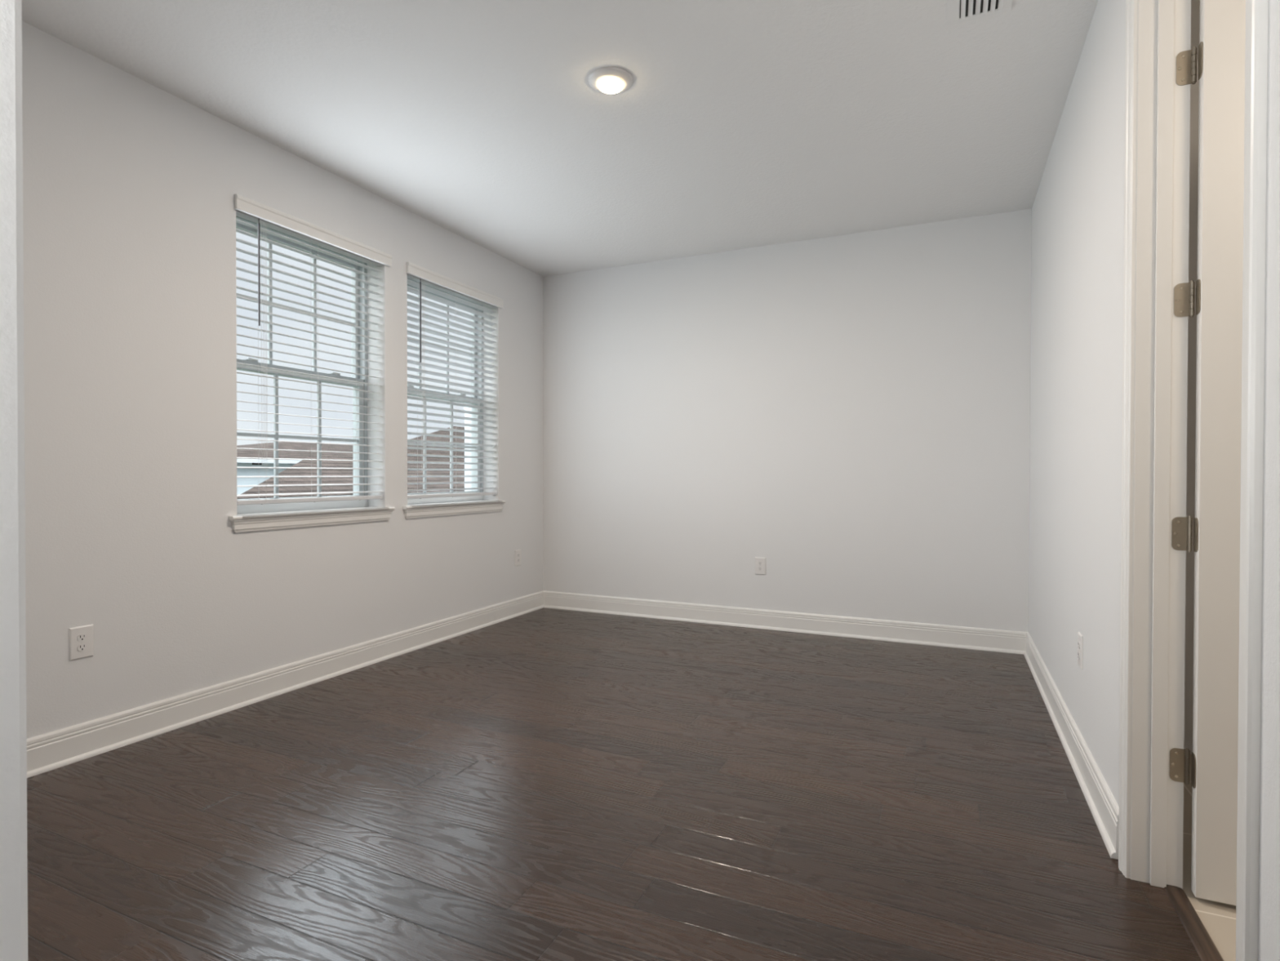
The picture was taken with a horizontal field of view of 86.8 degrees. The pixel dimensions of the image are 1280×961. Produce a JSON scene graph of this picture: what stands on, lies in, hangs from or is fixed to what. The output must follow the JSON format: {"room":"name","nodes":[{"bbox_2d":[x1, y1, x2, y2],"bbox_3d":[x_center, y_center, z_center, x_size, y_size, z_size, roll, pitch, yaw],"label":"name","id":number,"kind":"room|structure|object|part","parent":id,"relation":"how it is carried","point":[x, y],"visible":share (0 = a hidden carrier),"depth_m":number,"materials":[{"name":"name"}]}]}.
{"room":"empty bedroom","nodes":[
{"label":"empty bedroom","id":0,"kind":"room"},
{"bbox_2d":[0,0,27,960],"bbox_3d":[-1.562,-0.266,0.893,2.532,2.763,0.120,0,1,24],"label":"wall","id":1,"kind":"structure","parent":0,"point":[13,730],"depth_m":0.42,"materials":[{"name":"white paint"}]},
{"bbox_2d":[22,21,543,738],"bbox_3d":[-2.350,-0.293,2.499,0.230,2.783,7.216,0,1,24],"label":"wall","id":2,"kind":"structure","parent":0,"point":[130,185],"depth_m":2.98,"materials":[{"name":"white paint"}]},
{"bbox_2d":[68,623,93,660],"bbox_3d":[-2.167,0.628,2.627,0.009,0.125,0.080,0,1,24],"label":"wall outlet","id":3,"kind":"object","parent":2,"relation":"attached to","point":[80,637],"visible":1,"depth_m":2.62,"materials":[{"name":"white plastic"}]},
{"bbox_2d":[77,643,86,651],"bbox_3d":[-2.164,0.648,2.626,0.003,0.029,0.030,0,1,24],"label":"receptacle","id":4,"kind":"object","parent":3,"relation":"attached to","point":[81,646],"depth_m":2.62,"materials":[{"name":"white plastic"}]},
{"bbox_2d":[77,633,86,640],"bbox_3d":[-2.164,0.609,2.626,0.003,0.029,0.030,0,1,24],"label":"receptacle","id":5,"kind":"object","parent":3,"relation":"attached to","point":[81,637],"depth_m":2.62,"materials":[{"name":"white plastic"}]},
{"bbox_2d":[26,590,544,777],"bbox_3d":[-1.738,1.002,3.556,0.027,0.134,4.566,0,1,24],"label":"baseboard","id":6,"kind":"structure","parent":2,"relation":"attached to","point":[51,750],"depth_m":3.19,"materials":[{"name":"white paint"}]},
{"bbox_2d":[228,215,395,532],"bbox_3d":[-1.800,-0.545,3.661,0.259,1.572,1.015,0,1,24],"label":"window","id":7,"kind":"structure","parent":2,"relation":"in","point":[250,517],"depth_m":3.76,"materials":[{"name":"grey plastic"}]},
{"bbox_3d":[-1.897,-0.931,3.701,0.035,0.738,0.877,0,1,24],"label":"sash","id":8,"kind":"part","parent":7,"relation":"part of","materials":[{"name":"grey plastic"}]},
{"bbox_3d":[-1.863,-0.237,3.692,0.034,0.737,0.877,0,1,24],"label":"sash","id":9,"kind":"part","parent":7,"relation":"part of","materials":[{"name":"grey plastic"}]},
{"bbox_3d":[-1.764,0.172,3.650,0.175,0.018,1.015,0,1,24],"label":"sill","id":10,"kind":"part","parent":7,"relation":"part of","materials":[{"name":"white paint"}]},
{"bbox_2d":[234,194,391,505],"bbox_3d":[-1.727,-0.616,3.639,0.088,1.466,0.971,0,1,24],"label":"window blind","id":11,"kind":"object","parent":7,"relation":"attached to","point":[246,208],"visible":0.94,"depth_m":3.54,"materials":[{"name":"white paint"}]},
{"bbox_3d":[-1.874,-0.585,3.356,0.054,1.381,0.001,0,1,24],"label":"ladder cord","id":12,"kind":"part","parent":11,"relation":"part of","materials":[{"name":"white fabric"}]},
{"bbox_3d":[-1.850,-0.662,3.332,0.002,1.227,0.029,0,1,24],"label":"lift cord","id":13,"kind":"part","parent":11,"relation":"part of","materials":[{"name":"white fabric"}]},
{"bbox_3d":[-1.748,0.103,3.643,0.052,0.022,0.913,0,1,24],"label":"rail","id":14,"kind":"part","parent":11,"relation":"part of","materials":[{"name":"white plastic"}]},
{"bbox_3d":[-1.747,-0.588,3.636,0.054,1.381,0.001,0,1,24],"label":"ladder cord","id":15,"kind":"part","parent":11,"relation":"part of","materials":[{"name":"white fabric"}]},
{"bbox_3d":[-1.620,-0.590,3.916,0.054,1.381,0.001,0,1,24],"label":"ladder cord","id":16,"kind":"part","parent":11,"relation":"part of","materials":[{"name":"white fabric"}]},
{"bbox_2d":[402,278,506,518],"bbox_3d":[-1.339,-0.554,4.678,0.259,1.572,1.027,0,1,24],"label":"window","id":17,"kind":"structure","parent":2,"relation":"in","point":[436,506],"depth_m":4.83,"materials":[{"name":"grey plastic"}]},
{"bbox_3d":[-1.436,-0.940,4.718,0.035,0.738,0.889,0,1,24],"label":"sash","id":18,"kind":"part","parent":17,"relation":"part of","materials":[{"name":"grey plastic"}]},
{"bbox_3d":[-1.401,-0.246,4.709,0.034,0.737,0.889,0,1,24],"label":"sash","id":19,"kind":"part","parent":17,"relation":"part of","materials":[{"name":"grey plastic"}]},
{"bbox_3d":[-1.418,-0.593,4.713,0.085,1.495,0.937,0,1,24],"label":"frame","id":20,"kind":"part","parent":17,"relation":"part of","materials":[{"name":"grey plastic"}]},
{"bbox_3d":[-1.302,0.163,4.667,0.175,0.018,1.027,0,1,24],"label":"sill","id":21,"kind":"part","parent":17,"relation":"part of","materials":[{"name":"white paint"}]},
{"bbox_2d":[405,262,503,498],"bbox_3d":[-1.266,-0.622,4.656,0.088,1.472,0.983,0,1,24],"label":"window blind","id":22,"kind":"object","parent":17,"relation":"attached to","point":[418,273],"visible":0.9,"depth_m":4.61,"materials":[{"name":"white paint"}]},
{"bbox_3d":[-1.415,-0.591,4.368,0.054,1.387,0.001,0,1,24],"label":"ladder cord","id":23,"kind":"part","parent":22,"relation":"part of","materials":[{"name":"white fabric"}]},
{"bbox_3d":[-1.391,-0.671,4.344,0.002,1.227,0.029,0,1,24],"label":"lift cord","id":24,"kind":"part","parent":22,"relation":"part of","materials":[{"name":"white fabric"}]},
{"bbox_3d":[-1.287,0.100,4.660,0.052,0.022,0.925,0,1,24],"label":"rail","id":25,"kind":"part","parent":22,"relation":"part of","materials":[{"name":"white plastic"}]},
{"bbox_3d":[-1.286,-0.593,4.653,0.054,1.387,0.001,0,1,24],"label":"ladder cord","id":26,"kind":"part","parent":22,"relation":"part of","materials":[{"name":"white fabric"}]},
{"bbox_3d":[-1.156,-0.596,4.939,0.054,1.387,0.001,0,1,24],"label":"ladder cord","id":27,"kind":"part","parent":22,"relation":"part of","materials":[{"name":"white fabric"}]},
{"bbox_2d":[515,549,520,566],"bbox_3d":[-0.954,0.606,5.302,0.009,0.125,0.080,0,1,24],"label":"wall outlet","id":28,"kind":"object","parent":2,"relation":"attached to","point":[517,553],"visible":1,"depth_m":5.29,"materials":[{"name":"white plastic"}]},
{"bbox_2d":[22,0,1199,276],"bbox_3d":[0.248,-1.698,1.238,6.029,0.100,7.386,0,1,24],"label":"ceiling","id":29,"kind":"structure","parent":0,"point":[740,124],"depth_m":2.98,"materials":[{"name":"white paint"}]},
{"bbox_2d":[588,66,632,94],"bbox_3d":[-0.122,-1.646,2.814,0.185,0.034,0.185,0,1,24],"label":"recessed light","id":30,"kind":"object","parent":29,"relation":"in","point":[606,80],"visible":1,"depth_m":2.78,"materials":[{"name":"white plastic"}]},
{"bbox_2d":[946,0,1012,26],"bbox_3d":[1.151,-1.652,2.289,0.206,0.008,0.286,0,1,24],"label":"ceiling vent","id":31,"kind":"object","parent":29,"relation":"in","point":[958,11],"visible":1,"depth_m":2.37,"materials":[{"name":"white metal"}]},
{"bbox_2d":[26,607,1235,960],"bbox_3d":[0.304,1.121,1.242,5.659,0.050,7.096,0,1,24],"label":"floor","id":32,"kind":"structure","parent":0,"point":[544,784],"depth_m":2.17,"materials":[{"name":"brown wood"}]},
{"bbox_2d":[1163,884,1223,960],"bbox_3d":[1.273,1.095,1.468,0.048,0.012,0.769,0,1,24],"label":"threshold","id":33,"kind":"object","parent":32,"relation":"on","point":[1198,935],"visible":1,"depth_m":1.66,"materials":[{"name":"brown wood"}]},
{"bbox_2d":[542,208,1031,631],"bbox_3d":[1.843,-0.294,4.494,5.759,2.763,0.120,0,1,24],"label":"wall","id":34,"kind":"structure","parent":0,"point":[850,414],"depth_m":4.74,"materials":[{"name":"white paint"}]},
{"bbox_2d":[755,556,765,574],"bbox_3d":[0.866,0.616,4.874,0.080,0.125,0.009,0,1,24],"label":"wall outlet","id":35,"kind":"object","parent":34,"relation":"attached to","point":[760,562],"visible":1,"depth_m":4.87,"materials":[{"name":"white plastic"}]},
{"bbox_2d":[543,590,1027,653],"bbox_3d":[0.792,0.995,4.901,3.524,0.134,0.027,0,1,24],"label":"baseboard","id":36,"kind":"structure","parent":34,"relation":"attached to","point":[933,634],"depth_m":4.74,"materials":[{"name":"white paint"}]},
{"bbox_2d":[1028,0,1279,960],"bbox_3d":[0.991,-0.262,0.919,0.115,2.763,7.096,0,1,24],"label":"wall","id":37,"kind":"structure","parent":0,"point":[1077,244],"depth_m":2.32,"materials":[{"name":"white paint"}]},
{"bbox_2d":[1023,631,1119,858],"bbox_3d":[1.881,1.014,3.071,0.027,0.134,2.460,0,1,24],"label":"baseboard","id":38,"kind":"structure","parent":37,"relation":"attached to","point":[1104,807],"depth_m":2.49,"materials":[{"name":"white paint"}]},
{"bbox_2d":[1077,631,1083,669],"bbox_3d":[1.661,0.641,2.558,0.009,0.125,0.080,0,1,24],"label":"wall outlet","id":39,"kind":"object","parent":37,"relation":"attached to","point":[1080,637],"visible":1,"depth_m":2.53,"materials":[{"name":"white plastic"}]},
{"bbox_2d":[1118,0,1267,960],"bbox_3d":[1.232,-0.157,1.474,0.133,2.511,0.885,0,1,24],"label":"door frame","id":40,"kind":"structure","parent":37,"relation":"attached to","point":[1157,108],"depth_m":1.81,"materials":[{"name":"white paint"}]},
{"bbox_3d":[1.351,-0.162,1.875,0.018,2.508,0.057,0,1,24],"label":"casing","id":41,"kind":"part","parent":40,"relation":"part of","materials":[{"name":"white paint"}]},
{"bbox_3d":[1.009,-0.156,1.121,0.018,2.508,0.057,0,1,24],"label":"casing","id":42,"kind":"part","parent":40,"relation":"part of","materials":[{"name":"white paint"}]},
{"bbox_2d":[1168,0,1245,905],"bbox_3d":[1.781,-0.131,1.621,0.808,2.431,0.048,0,1,24],"label":"door","id":43,"kind":"structure","parent":37,"relation":"in","point":[1222,23],"depth_m":1.73,"materials":[{"name":"white paint"}]},
{"bbox_3d":[1.450,0.760,1.772,0.002,0.089,0.028,0,1,24],"label":"plate","id":44,"kind":"part","parent":43,"relation":"part of","materials":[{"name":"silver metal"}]},
{"bbox_3d":[1.451,0.142,1.767,0.002,0.089,0.028,0,1,24],"label":"plate","id":45,"kind":"part","parent":43,"relation":"part of","materials":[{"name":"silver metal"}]},
{"bbox_3d":[1.452,-0.478,1.761,0.002,0.089,0.028,0,1,24],"label":"plate","id":46,"kind":"part","parent":43,"relation":"part of","materials":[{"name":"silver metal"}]},
{"bbox_3d":[1.454,-1.090,1.755,0.002,0.089,0.028,0,1,24],"label":"plate","id":47,"kind":"part","parent":43,"relation":"part of","materials":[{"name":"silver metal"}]},
{"bbox_2d":[1183,59,1199,754],"bbox_3d":[2.898,-0.257,2.417,2.120,2.793,0.100,0,1,24],"label":"wall","id":48,"kind":"structure","parent":0,"point":[1194,88],"depth_m":2.69,"materials":[{"name":"white paint"}]},
{"label":"outside","id":49,"kind":"structure","parent":0,"visible":0},
{"bbox_3d":[-36.300,4.174,32.968,86.700,0.300,150.000,0,1,24],"label":"ground","id":50,"kind":"structure","parent":49,"visible":0},
{"bbox_2d":[236,441,352,494],"bbox_3d":[-11.140,1.364,26.256,6.840,5.545,15.400,0,1,24],"label":"neighbor house","id":51,"kind":"structure","parent":50,"relation":"on","point":[282,445],"depth_m":20.12,"materials":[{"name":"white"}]},
{"bbox_2d":[236,426,464,498],"bbox_3d":[-3.256,1.273,19.232,6.800,5.892,23.680,0,1,24],"label":"roof","id":52,"kind":"structure","parent":50,"relation":"on","point":[325,464],"depth_m":13.21,"materials":[{"name":"brown"}]},
{"bbox_2d":[463,406,471,491],"bbox_3d":[-1.903,1.727,8.081,0.180,5.200,0.440,0,1,24],"label":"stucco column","id":53,"kind":"structure","parent":50,"relation":"on","point":[466,421],"depth_m":7.87,"materials":[{"name":"white paint"}]}
]}

